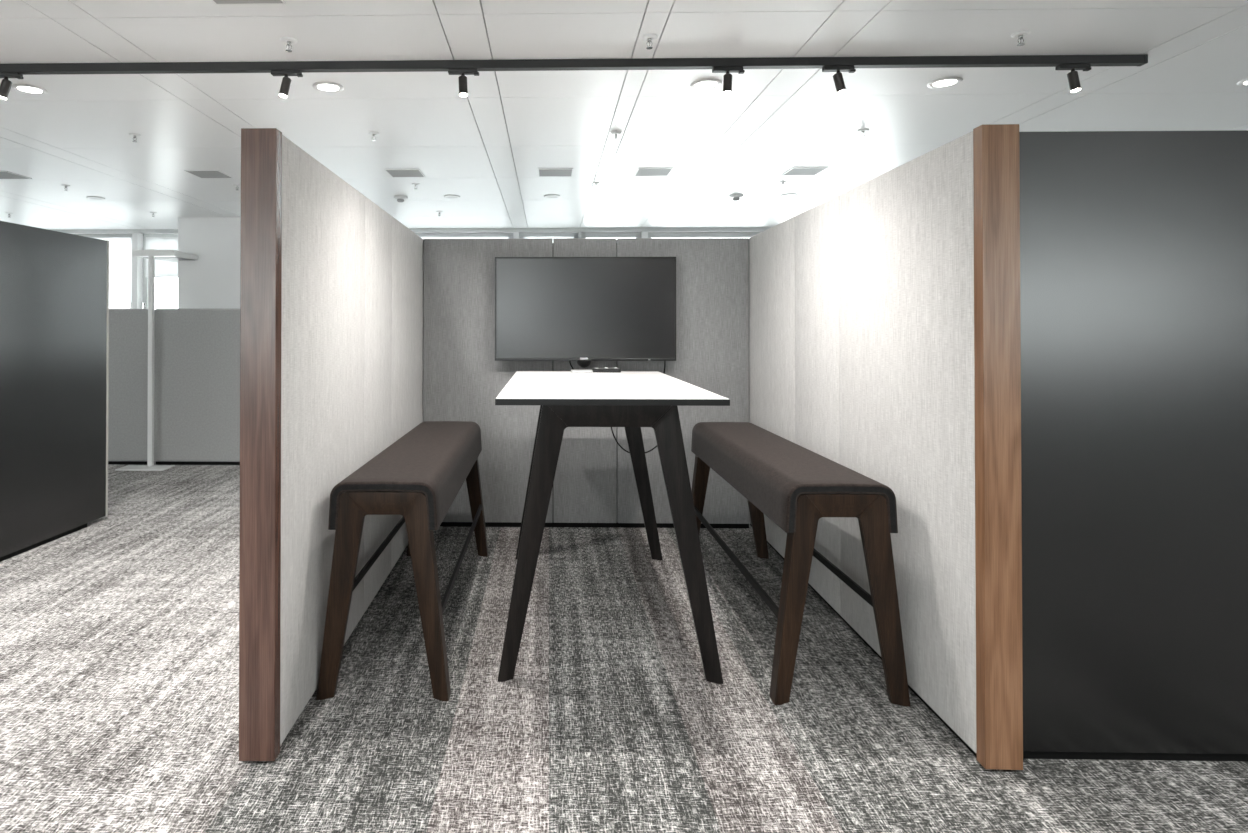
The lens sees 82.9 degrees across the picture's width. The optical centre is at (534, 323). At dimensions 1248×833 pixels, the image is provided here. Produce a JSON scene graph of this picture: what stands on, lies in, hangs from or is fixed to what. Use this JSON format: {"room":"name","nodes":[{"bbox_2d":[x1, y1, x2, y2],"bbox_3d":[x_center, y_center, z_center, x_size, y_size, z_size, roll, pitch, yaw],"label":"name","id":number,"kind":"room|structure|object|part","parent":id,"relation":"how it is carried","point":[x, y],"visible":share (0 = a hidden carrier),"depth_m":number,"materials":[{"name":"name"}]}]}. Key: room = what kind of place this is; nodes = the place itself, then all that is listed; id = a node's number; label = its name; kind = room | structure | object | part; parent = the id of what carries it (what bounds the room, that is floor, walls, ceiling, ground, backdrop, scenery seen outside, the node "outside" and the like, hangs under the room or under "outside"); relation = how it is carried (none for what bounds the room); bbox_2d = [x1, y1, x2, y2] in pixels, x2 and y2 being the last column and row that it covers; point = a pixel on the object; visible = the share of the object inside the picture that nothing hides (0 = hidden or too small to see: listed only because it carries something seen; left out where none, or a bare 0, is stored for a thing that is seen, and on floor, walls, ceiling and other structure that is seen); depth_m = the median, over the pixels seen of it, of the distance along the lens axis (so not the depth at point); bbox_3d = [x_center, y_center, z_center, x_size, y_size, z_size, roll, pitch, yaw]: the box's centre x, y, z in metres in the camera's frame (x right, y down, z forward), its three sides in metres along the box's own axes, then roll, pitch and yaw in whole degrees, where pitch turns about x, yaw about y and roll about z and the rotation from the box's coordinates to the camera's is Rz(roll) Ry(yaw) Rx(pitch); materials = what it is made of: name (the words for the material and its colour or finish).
{"room":"open-plan office","nodes":[
{"label":"open-plan office","id":0,"kind":"room"},
{"bbox_2d":[178,217,240,308],"bbox_3d":[-3.135,0.155,7.216,0.670,2.370,0.800,0,0,1],"label":"wall","id":1,"kind":"structure","parent":0,"point":[211,281],"depth_m":6.82,"materials":[{"name":"white paint"}]},
{"bbox_2d":[69,228,762,308],"bbox_3d":[1.660,0.149,7.626,22.000,2.390,0.220,0,0,1],"label":"wall","id":2,"kind":"structure","parent":0,"point":[137,238],"depth_m":7.65,"materials":[{"name":"white paint"}]},
{"bbox_2d":[74,234,131,308],"bbox_3d":[-5.059,-0.273,7.758,1.330,1.435,0.125,0,0,1],"label":"window","id":3,"kind":"structure","parent":2,"relation":"in","point":[120,245],"depth_m":7.73,"materials":[{"name":"grey glass"}]},
{"bbox_2d":[90,237,131,308],"bbox_3d":[-5.043,-0.273,7.735,1.273,1.355,0.014,0,0,1],"label":"roller blind","id":4,"kind":"object","parent":3,"relation":"attached to","point":[120,248],"depth_m":7.73,"materials":[{"name":"white fabric"}]},
{"bbox_2d":[141,234,177,308],"bbox_3d":[-3.669,-0.273,7.729,1.330,1.435,0.125,0,0,1],"label":"window","id":5,"kind":"structure","parent":2,"relation":"in","point":[150,241],"depth_m":7.72,"materials":[{"name":"grey glass"}]},
{"bbox_2d":[145,237,177,277],"bbox_3d":[-3.653,-0.728,7.710,1.273,0.445,0.014,0,0,1],"label":"roller blind","id":6,"kind":"object","parent":5,"relation":"attached to","point":[162,268],"depth_m":7.72,"materials":[{"name":"white fabric"}]},
{"bbox_2d":[53,227,770,232],"bbox_3d":[1.658,-1.008,7.520,22.000,0.039,0.012,0,0,1],"label":"trim","id":7,"kind":"structure","parent":2,"relation":"attached to","point":[732,228],"depth_m":7.55,"materials":[{"name":"grey metal"}]},
{"bbox_2d":[415,233,512,238],"bbox_3d":[-0.889,-0.273,7.687,1.330,1.435,0.092,0,0,1],"label":"window","id":8,"kind":"structure","parent":2,"relation":"in","point":[422,235],"depth_m":7.67,"materials":[{"name":"grey"}]},
{"bbox_2d":[419,236,512,238],"bbox_3d":[-0.874,-0.273,7.647,1.273,1.355,0.014,0,0,1],"label":"roller blind","id":9,"kind":"object","parent":8,"relation":"attached to","point":[423,237],"depth_m":7.65,"materials":[{"name":"white fabric"}]},
{"bbox_2d":[519,233,577,238],"bbox_3d":[0.158,-0.273,7.665,0.645,1.435,0.092,0,0,1],"label":"window","id":10,"kind":"structure","parent":2,"relation":"in","point":[521,235],"depth_m":7.65,"materials":[{"name":"grey"}]},
{"bbox_2d":[523,236,576,238],"bbox_3d":[0.174,-0.274,7.626,0.588,1.355,0.014,0,0,1],"label":"roller blind","id":11,"kind":"object","parent":10,"relation":"attached to","point":[524,237],"depth_m":7.63,"materials":[{"name":"white fabric"}]},
{"bbox_2d":[581,232,640,237],"bbox_3d":[0.838,-0.273,7.667,0.655,1.435,0.060,0,0,1],"label":"window","id":12,"kind":"structure","parent":2,"relation":"in","point":[583,235],"depth_m":7.64,"materials":[{"name":"grey"}]},
{"bbox_2d":[648,232,760,237],"bbox_3d":[1.891,-0.274,7.645,1.330,1.435,0.060,0,0,1],"label":"window","id":13,"kind":"structure","parent":2,"relation":"in","point":[653,234],"depth_m":7.62,"materials":[{"name":"grey"}]},
{"bbox_2d":[0,461,1247,832],"bbox_3d":[1.516,1.326,0.732,22.400,0.080,13.950,0,0,1],"label":"floor","id":14,"kind":"structure","parent":0,"point":[119,633],"depth_m":2.28,"materials":[{"name":"carpet"}]},
{"bbox_2d":[0,221,108,561],"bbox_3d":[-2.988,0.372,3.663,0.104,1.878,2.118,0,0,4],"label":"screen","id":15,"kind":"object","parent":14,"relation":"on","point":[54,285],"visible":1,"depth_m":4.21,"materials":[{"name":"black"}]},
{"bbox_2d":[108,309,147,464],"bbox_3d":[-4.289,0.598,6.646,1.345,1.475,0.060,0,0,1],"label":"divider","id":16,"kind":"object","parent":14,"relation":"on","point":[128,328],"visible":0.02,"depth_m":6.61,"materials":[{"name":"grey fabric"}]},
{"bbox_2d":[115,249,198,470],"bbox_3d":[-3.519,0.323,6.673,0.534,2.025,0.680,0,0,1],"label":"floor lamp","id":17,"kind":"object","parent":14,"relation":"on","point":[151,254],"visible":0.93,"depth_m":6.48,"materials":[{"name":"white metal"}]},
{"bbox_2d":[143,257,191,261],"bbox_3d":[-3.474,-0.616,6.775,0.322,0.005,0.475,0,0,8],"label":"diffuser","id":18,"kind":"object","parent":17,"relation":"attached to","point":[172,259],"depth_m":6.68,"materials":[{"name":"grey"}]},
{"bbox_2d":[154,309,239,464],"bbox_3d":[-2.679,0.598,6.613,1.835,1.475,0.060,0,0,1],"label":"divider","id":19,"kind":"object","parent":14,"relation":"on","point":[197,351],"visible":0.34,"depth_m":6.59,"materials":[{"name":"grey fabric"}]},
{"bbox_2d":[239,128,422,760],"bbox_3d":[-0.797,0.371,3.328,0.106,1.874,2.533,0,0,1],"label":"partition wall","id":20,"kind":"structure","parent":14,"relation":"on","point":[331,282],"depth_m":2.31,"materials":[{"name":"fabric"}]},
{"bbox_3d":[-0.804,0.353,2.599,0.100,1.842,0.983,0,0,1],"label":"fabric panel","id":21,"kind":"part","parent":20,"relation":"part of","materials":[{"name":"fabric"}]},
{"bbox_3d":[-0.794,0.359,3.366,0.100,1.842,0.548,0,0,1],"label":"fabric panel","id":22,"kind":"part","parent":20,"relation":"part of","materials":[{"name":"fabric"}]},
{"bbox_3d":[-0.783,0.365,4.117,0.100,1.842,0.951,0,0,1],"label":"fabric panel","id":23,"kind":"part","parent":20,"relation":"part of","materials":[{"name":"fabric"}]},
{"bbox_2d":[316,421,488,700],"bbox_3d":[-0.507,0.930,3.209,0.458,0.754,1.600,0,0,1],"label":"bench","id":24,"kind":"object","parent":14,"relation":"on","point":[420,475],"visible":1,"depth_m":2.43,"materials":[{"name":"brown fabric"}]},
{"bbox_3d":[-0.665,0.942,2.447,0.174,0.717,0.062,0,0,1],"label":"leg","id":25,"kind":"part","parent":24,"relation":"part of","materials":[{"name":"brown wood"}]},
{"bbox_3d":[-0.697,1.027,3.212,0.012,0.030,1.520,0,0,1],"label":"foot rail","id":26,"kind":"part","parent":24,"relation":"part of","materials":[{"name":"black metal"}]},
{"bbox_3d":[-0.507,0.636,3.211,0.380,0.166,1.600,0,0,1],"label":"seat","id":27,"kind":"part","parent":24,"relation":"part of","materials":[{"name":"brown fabric"}]},
{"bbox_3d":[-0.633,0.955,3.976,0.174,0.717,0.062,0,0,1],"label":"leg","id":28,"kind":"part","parent":24,"relation":"part of","materials":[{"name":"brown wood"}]},
{"bbox_3d":[-0.381,0.942,2.441,0.174,0.717,0.062,0,0,1],"label":"leg","id":29,"kind":"part","parent":24,"relation":"part of","materials":[{"name":"brown wood"}]},
{"bbox_3d":[-0.317,1.027,3.204,0.012,0.030,1.520,0,0,1],"label":"foot rail","id":30,"kind":"part","parent":24,"relation":"part of","materials":[{"name":"black metal"}]},
{"bbox_3d":[-0.349,0.955,3.970,0.174,0.717,0.062,0,0,1],"label":"leg","id":31,"kind":"part","parent":24,"relation":"part of","materials":[{"name":"brown wood"}]},
{"bbox_2d":[423,238,748,527],"bbox_3d":[0.330,0.384,4.508,2.103,1.868,0.207,0,0,1],"label":"screen","id":32,"kind":"object","parent":14,"relation":"on","point":[594,484],"depth_m":4.51,"materials":[{"name":"grey fabric"}]},
{"bbox_3d":[-0.301,0.369,4.579,0.840,1.838,0.090,0,0,1],"label":"fabric panel","id":33,"kind":"part","parent":32,"relation":"part of","materials":[{"name":"grey fabric"}]},
{"bbox_2d":[577,357,590,367],"bbox_3d":[0.309,0.247,4.359,0.092,0.066,0.094,0,0,1],"label":"camera","id":34,"kind":"object","parent":32,"relation":"attached to","point":[583,362],"visible":1,"depth_m":4.33,"materials":[{"name":"black plastic"}]},
{"bbox_3d":[0.328,0.369,4.566,0.408,1.838,0.090,0,0,1],"label":"fabric panel","id":35,"kind":"part","parent":32,"relation":"part of","materials":[{"name":"grey fabric"}]},
{"bbox_3d":[0.323,0.070,4.465,1.142,0.976,0.116,0,0,1],"label":"television","id":36,"kind":"part","parent":32,"relation":"part of","materials":[{"name":"black glass"}]},
{"bbox_3d":[0.960,0.369,4.553,0.845,1.838,0.090,0,0,1],"label":"fabric panel","id":37,"kind":"part","parent":32,"relation":"part of","materials":[{"name":"grey fabric"}]},
{"bbox_2d":[495,371,729,683],"bbox_3d":[0.289,0.789,3.243,0.820,1.036,1.600,0,0,1],"label":"table","id":38,"kind":"object","parent":14,"relation":"on","point":[631,400],"visible":1,"depth_m":2.55,"materials":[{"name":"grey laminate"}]},
{"bbox_3d":[0.026,0.807,3.924,0.261,1.012,0.064,0,0,1],"label":"leg","id":39,"kind":"part","parent":38,"relation":"part of","materials":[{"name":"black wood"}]},
{"bbox_3d":[-0.003,0.796,2.574,0.261,1.012,0.064,0,0,1],"label":"leg","id":40,"kind":"part","parent":38,"relation":"part of","materials":[{"name":"black wood"}]},
{"bbox_2d":[571,367,620,372],"bbox_3d":[0.348,0.264,3.971,0.280,0.026,0.080,0,0,1],"label":"box","id":41,"kind":"object","parent":38,"relation":"on","point":[596,369],"visible":1,"depth_m":3.94,"materials":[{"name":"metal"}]},
{"bbox_3d":[0.268,0.270,3.963,0.120,0.014,0.060,0,0,1],"label":"lid","id":42,"kind":"part","parent":41,"relation":"part of","materials":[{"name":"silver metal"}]},
{"bbox_2d":[611,427,656,452],"bbox_3d":[0.596,0.593,4.184,0.412,0.411,0.216,0,-1,-39],"label":"cable","id":43,"kind":"object","parent":38,"relation":"hanging from","point":[611,427],"visible":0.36,"depth_m":4.24,"materials":[{"name":"black plastic"}]},
{"bbox_3d":[0.581,0.807,3.912,0.261,1.012,0.064,0,0,1],"label":"leg","id":44,"kind":"part","parent":38,"relation":"part of","materials":[{"name":"black wood"}]},
{"bbox_3d":[0.552,0.795,2.562,0.261,1.012,0.064,0,0,1],"label":"leg","id":45,"kind":"part","parent":38,"relation":"part of","materials":[{"name":"black wood"}]},
{"bbox_2d":[691,422,910,706],"bbox_3d":[1.064,0.930,3.176,0.458,0.754,1.600,0,0,1],"label":"bench","id":46,"kind":"object","parent":14,"relation":"on","point":[793,485],"visible":0.98,"depth_m":2.40,"materials":[{"name":"brown wood"}]},
{"bbox_3d":[0.938,0.955,3.943,0.174,0.717,0.062,0,0,1],"label":"leg","id":47,"kind":"part","parent":46,"relation":"part of","materials":[{"name":"brown wood"}]},
{"bbox_3d":[0.874,1.027,3.179,0.012,0.030,1.520,0,0,1],"label":"foot rail","id":48,"kind":"part","parent":46,"relation":"part of","materials":[{"name":"black metal"}]},
{"bbox_3d":[1.222,0.955,3.937,0.174,0.717,0.062,0,0,1],"label":"leg","id":49,"kind":"part","parent":46,"relation":"part of","materials":[{"name":"brown wood"}]},
{"bbox_3d":[1.064,0.636,3.178,0.380,0.166,1.600,0,0,1],"label":"seat","id":50,"kind":"part","parent":46,"relation":"part of","materials":[{"name":"brown fabric"}]},
{"bbox_3d":[0.906,0.942,2.414,0.174,0.717,0.062,0,0,1],"label":"leg","id":51,"kind":"part","parent":46,"relation":"part of","materials":[{"name":"brown wood"}]},
{"bbox_3d":[1.254,1.027,3.171,0.012,0.030,1.520,0,0,1],"label":"foot rail","id":52,"kind":"part","parent":46,"relation":"part of","materials":[{"name":"black metal"}]},
{"bbox_3d":[1.190,0.942,2.408,0.174,0.717,0.062,0,0,1],"label":"leg","id":53,"kind":"part","parent":46,"relation":"part of","materials":[{"name":"brown wood"}]},
{"bbox_2d":[749,124,1022,769],"bbox_3d":[1.398,0.371,3.304,0.106,1.874,2.567,0,0,2],"label":"partition wall","id":54,"kind":"structure","parent":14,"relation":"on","point":[885,332],"depth_m":2.36,"materials":[{"name":"fabric"}]},
{"bbox_3d":[1.424,0.365,4.116,0.100,1.842,0.940,0,0,2],"label":"fabric panel","id":55,"kind":"part","parent":54,"relation":"part of","materials":[{"name":"fabric"}]},
{"bbox_3d":[1.397,0.359,3.356,0.100,1.842,0.578,0,0,2],"label":"fabric panel","id":56,"kind":"part","parent":54,"relation":"part of","materials":[{"name":"fabric"}]},
{"bbox_3d":[1.369,0.352,2.566,0.100,1.842,0.998,0,0,2],"label":"fabric panel","id":57,"kind":"part","parent":54,"relation":"part of","materials":[{"name":"fabric"}]},
{"bbox_2d":[1019,130,1247,761],"bbox_3d":[2.718,0.363,2.106,2.598,1.870,0.100,0,0,1],"label":"partition panel","id":58,"kind":"object","parent":14,"relation":"on","point":[1134,244],"visible":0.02,"depth_m":2.08,"materials":[{"name":"black"}]},
{"bbox_2d":[0,0,1247,229],"bbox_3d":[1.516,-1.153,0.753,22.400,0.140,13.950,0,0,1],"label":"ceiling","id":59,"kind":"structure","parent":0,"point":[486,147],"depth_m":3.28,"materials":[{"name":"white paint"}]},
{"bbox_2d":[0,171,31,178],"bbox_3d":[-3.748,-1.045,4.939,0.236,0.006,0.236,0,0,1],"label":"ceiling vent","id":60,"kind":"object","parent":59,"relation":"in","point":[3,174],"visible":1,"depth_m":4.97,"materials":[{"name":"white metal"}]},
{"bbox_2d":[11,84,47,94],"bbox_3d":[-2.286,-1.060,3.173,0.136,0.008,0.136,0,0,1],"label":"recessed light","id":61,"kind":"object","parent":59,"relation":"in","point":[24,88],"visible":0.98,"depth_m":3.17,"materials":[{"name":"white plastic"}]},
{"bbox_2d":[17,87,41,92],"bbox_3d":[-2.286,-1.060,3.173,0.091,0.002,0.091,0,-1,40],"label":"diffuser","id":62,"kind":"object","parent":61,"relation":"attached to","point":[21,89],"depth_m":3.17,"materials":[{"name":"white plastic"}]},
{"bbox_2d":[86,196,104,199],"bbox_3d":[-3.636,-1.037,5.806,0.136,0.008,0.136,0,0,1],"label":"recessed light","id":63,"kind":"object","parent":59,"relation":"in","point":[88,197],"visible":1,"depth_m":5.80,"materials":[{"name":"white plastic"}]},
{"bbox_2d":[129,133,140,141],"bbox_3d":[-2.235,-1.036,3.917,0.060,0.042,0.060,0,0,1],"label":"sprinkler","id":64,"kind":"object","parent":59,"relation":"attached to","point":[131,134],"visible":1,"depth_m":3.91,"materials":[{"name":"white metal"}]},
{"bbox_2d":[184,170,233,177],"bbox_3d":[-2.278,-1.046,4.908,0.236,0.006,0.236,0,0,1],"label":"ceiling vent","id":65,"kind":"object","parent":59,"relation":"in","point":[199,173],"visible":1,"depth_m":4.88,"materials":[{"name":"white metal"}]},
{"bbox_2d":[211,0,285,4],"bbox_3d":[-0.949,-1.068,2.219,0.236,0.006,0.236,0,0,1],"label":"ceiling vent","id":66,"kind":"object","parent":59,"relation":"in","point":[216,2],"visible":1,"depth_m":2.32,"materials":[{"name":"white metal"}]},
{"bbox_2d":[280,37,296,51],"bbox_3d":[-0.925,-1.047,2.639,0.060,0.042,0.060,0,0,1],"label":"sprinkler","id":67,"kind":"object","parent":59,"relation":"attached to","point":[289,40],"visible":1,"depth_m":2.63,"materials":[{"name":"white metal"}]},
{"bbox_2d":[312,81,343,92],"bbox_3d":[-0.925,-1.060,3.144,0.136,0.008,0.136,0,0,1],"label":"recessed light","id":68,"kind":"object","parent":59,"relation":"in","point":[323,86],"visible":1,"depth_m":3.13,"materials":[{"name":"white plastic"}]},
{"bbox_2d":[318,84,338,90],"bbox_3d":[-0.925,-1.060,3.144,0.091,0.002,0.091,0,-1,40],"label":"diffuser","id":69,"kind":"object","parent":68,"relation":"attached to","point":[321,87],"depth_m":3.14,"materials":[{"name":"white plastic"}]},
{"bbox_2d":[368,131,378,140],"bbox_3d":[-0.891,-1.036,3.888,0.060,0.042,0.060,0,0,1],"label":"sprinkler","id":70,"kind":"object","parent":59,"relation":"attached to","point":[372,132],"visible":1,"depth_m":3.88,"materials":[{"name":"white metal"}]},
{"bbox_2d":[394,195,407,201],"bbox_3d":[-1.099,-1.019,5.753,0.112,0.046,0.112,0,0,1],"label":"smoke detector","id":71,"kind":"object","parent":59,"relation":"attached to","point":[400,198],"visible":1,"depth_m":5.72,"materials":[{"name":"white plastic"}]},
{"bbox_2d":[385,169,424,176],"bbox_3d":[-0.898,-1.046,4.879,0.236,0.006,0.236,0,0,1],"label":"ceiling vent","id":72,"kind":"object","parent":59,"relation":"in","point":[392,172],"visible":1,"depth_m":4.85,"materials":[{"name":"white metal"}]},
{"bbox_2d":[444,195,459,198],"bbox_3d":[-0.675,-1.038,5.744,0.136,0.008,0.136,0,0,1],"label":"recessed light","id":73,"kind":"object","parent":59,"relation":"in","point":[445,196],"visible":1,"depth_m":5.73,"materials":[{"name":"white plastic"}]},
{"bbox_2d":[544,194,559,197],"bbox_3d":[0.145,-1.038,5.727,0.136,0.008,0.136,0,0,1],"label":"recessed light","id":74,"kind":"object","parent":59,"relation":"in","point":[550,195],"visible":1,"depth_m":5.73,"materials":[{"name":"white plastic"}]},
{"bbox_2d":[538,168,572,176],"bbox_3d":[0.147,-1.046,4.857,0.236,0.006,0.236,0,0,1],"label":"ceiling vent","id":75,"kind":"object","parent":59,"relation":"in","point":[543,172],"visible":1,"depth_m":4.85,"materials":[{"name":"white metal"}]},
{"bbox_2d":[0,54,1147,74],"bbox_3d":[-0.953,-1.048,2.865,6.775,0.035,0.038,0,0,1],"label":"track","id":76,"kind":"object","parent":59,"relation":"attached to","point":[1140,59],"visible":1,"depth_m":2.83,"materials":[{"name":"black metal"}]},
{"bbox_2d":[0,72,23,98],"bbox_3d":[-2.177,-0.979,2.888,0.126,0.106,0.038,0,0,1],"label":"track spotlight","id":77,"kind":"object","parent":76,"relation":"attached to","point":[5,86],"visible":1,"depth_m":2.88,"materials":[{"name":"black metal"}]},
{"bbox_2d":[271,70,302,97],"bbox_3d":[-1.012,-0.979,2.864,0.126,0.107,0.038,0,0,1],"label":"track spotlight","id":78,"kind":"object","parent":76,"relation":"attached to","point":[286,82],"visible":1,"depth_m":2.85,"materials":[{"name":"black metal"}]},
{"bbox_2d":[448,69,478,96],"bbox_3d":[-0.288,-0.979,2.849,0.126,0.106,0.038,0,0,1],"label":"track spotlight","id":79,"kind":"object","parent":76,"relation":"attached to","point":[463,91],"visible":1,"depth_m":2.84,"materials":[{"name":"black metal"}]},
{"bbox_2d":[712,67,744,94],"bbox_3d":[0.784,-0.979,2.826,0.126,0.106,0.038,0,0,1],"label":"track spotlight","id":80,"kind":"object","parent":76,"relation":"attached to","point":[727,78],"visible":1,"depth_m":2.81,"materials":[{"name":"black metal"}]},
{"bbox_2d":[822,66,855,93],"bbox_3d":[1.227,-0.979,2.817,0.126,0.107,0.038,0,0,1],"label":"track spotlight","id":81,"kind":"object","parent":76,"relation":"attached to","point":[838,79],"visible":1,"depth_m":2.80,"materials":[{"name":"black metal"}]},
{"bbox_2d":[1055,64,1090,91],"bbox_3d":[2.157,-0.979,2.797,0.126,0.107,0.038,0,0,1],"label":"track spotlight","id":82,"kind":"object","parent":76,"relation":"attached to","point":[1073,78],"visible":1,"depth_m":2.79,"materials":[{"name":"black metal"}]},
{"bbox_2d":[611,130,621,138],"bbox_3d":[0.451,-1.037,3.860,0.048,0.042,0.048,0,-1,-44],"label":"sprinkler","id":83,"kind":"object","parent":59,"relation":"attached to","point":[615,132],"visible":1,"depth_m":3.85,"materials":[{"name":"grey metal"}]},
{"bbox_2d":[641,34,657,48],"bbox_3d":[0.430,-1.047,2.610,0.060,0.042,0.060,0,0,1],"label":"sprinkler","id":84,"kind":"object","parent":59,"relation":"attached to","point":[649,38],"visible":1,"depth_m":2.60,"materials":[{"name":"white metal"}]},
{"bbox_2d":[634,168,673,175],"bbox_3d":[0.824,-1.046,4.843,0.236,0.006,0.236,0,0,1],"label":"ceiling vent","id":85,"kind":"object","parent":59,"relation":"in","point":[641,171],"visible":1,"depth_m":4.82,"materials":[{"name":"white metal"}]},
{"bbox_2d":[690,78,721,89],"bbox_3d":[0.763,-1.060,3.109,0.136,0.008,0.136,0,0,1],"label":"recessed light","id":86,"kind":"object","parent":59,"relation":"in","point":[702,84],"visible":1,"depth_m":3.11,"materials":[{"name":"white plastic"}]},
{"bbox_2d":[696,82,716,87],"bbox_3d":[0.763,-1.060,3.109,0.091,0.002,0.091,0,-1,40],"label":"diffuser","id":87,"kind":"object","parent":86,"relation":"attached to","point":[698,84],"depth_m":3.11,"materials":[{"name":"white plastic"}]},
{"bbox_2d":[729,194,742,200],"bbox_3d":[1.643,-1.019,5.696,0.112,0.046,0.112,0,0,1],"label":"smoke detector","id":88,"kind":"object","parent":59,"relation":"attached to","point":[735,197],"visible":1,"depth_m":5.67,"materials":[{"name":"white plastic"}]},
{"bbox_2d":[780,193,797,196],"bbox_3d":[2.067,-1.038,5.687,0.136,0.008,0.136,0,0,1],"label":"recessed light","id":89,"kind":"object","parent":59,"relation":"in","point":[790,194],"visible":1,"depth_m":5.68,"materials":[{"name":"white plastic"}]},
{"bbox_2d":[782,167,828,175],"bbox_3d":[1.861,-1.046,4.821,0.236,0.006,0.236,0,0,1],"label":"ceiling vent","id":90,"kind":"object","parent":59,"relation":"in","point":[795,171],"visible":1,"depth_m":4.82,"materials":[{"name":"white metal"}]},
{"bbox_2d":[784,168,825,174],"bbox_3d":[1.861,-1.047,4.821,0.224,0.005,0.224,0,0,1],"label":"grille","id":91,"kind":"object","parent":90,"relation":"attached to","point":[793,171],"depth_m":4.82,"materials":[{"name":"grey metal"}]},
{"bbox_2d":[857,129,868,137],"bbox_3d":[1.800,-1.037,3.832,0.060,0.042,0.060,0,0,1],"label":"sprinkler","id":92,"kind":"object","parent":59,"relation":"attached to","point":[859,130],"visible":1,"depth_m":3.83,"materials":[{"name":"white metal"}]},
{"bbox_2d":[927,77,962,88],"bbox_3d":[1.810,-1.060,3.087,0.136,0.008,0.136,0,0,1],"label":"recessed light","id":93,"kind":"object","parent":59,"relation":"in","point":[945,82],"visible":1,"depth_m":3.08,"materials":[{"name":"white plastic"}]},
{"bbox_2d":[933,80,956,86],"bbox_3d":[1.810,-1.060,3.087,0.091,0.002,0.091,0,-1,-37],"label":"diffuser","id":94,"kind":"object","parent":93,"relation":"attached to","point":[936,83],"depth_m":3.09,"materials":[{"name":"white plastic"}]},
{"bbox_2d":[1011,30,1030,45],"bbox_3d":[1.794,-1.047,2.582,0.060,0.042,0.060,0,0,1],"label":"sprinkler","id":95,"kind":"object","parent":59,"relation":"attached to","point":[1020,34],"visible":1,"depth_m":2.58,"materials":[{"name":"white metal"}]},
{"bbox_2d":[1237,78,1247,86],"bbox_3d":[3.165,-1.060,3.058,0.136,0.008,0.136,0,0,1],"label":"recessed light","id":96,"kind":"object","parent":59,"relation":"in","point":[1244,82],"visible":1,"depth_m":3.08,"materials":[{"name":"white plastic"}]}
]}

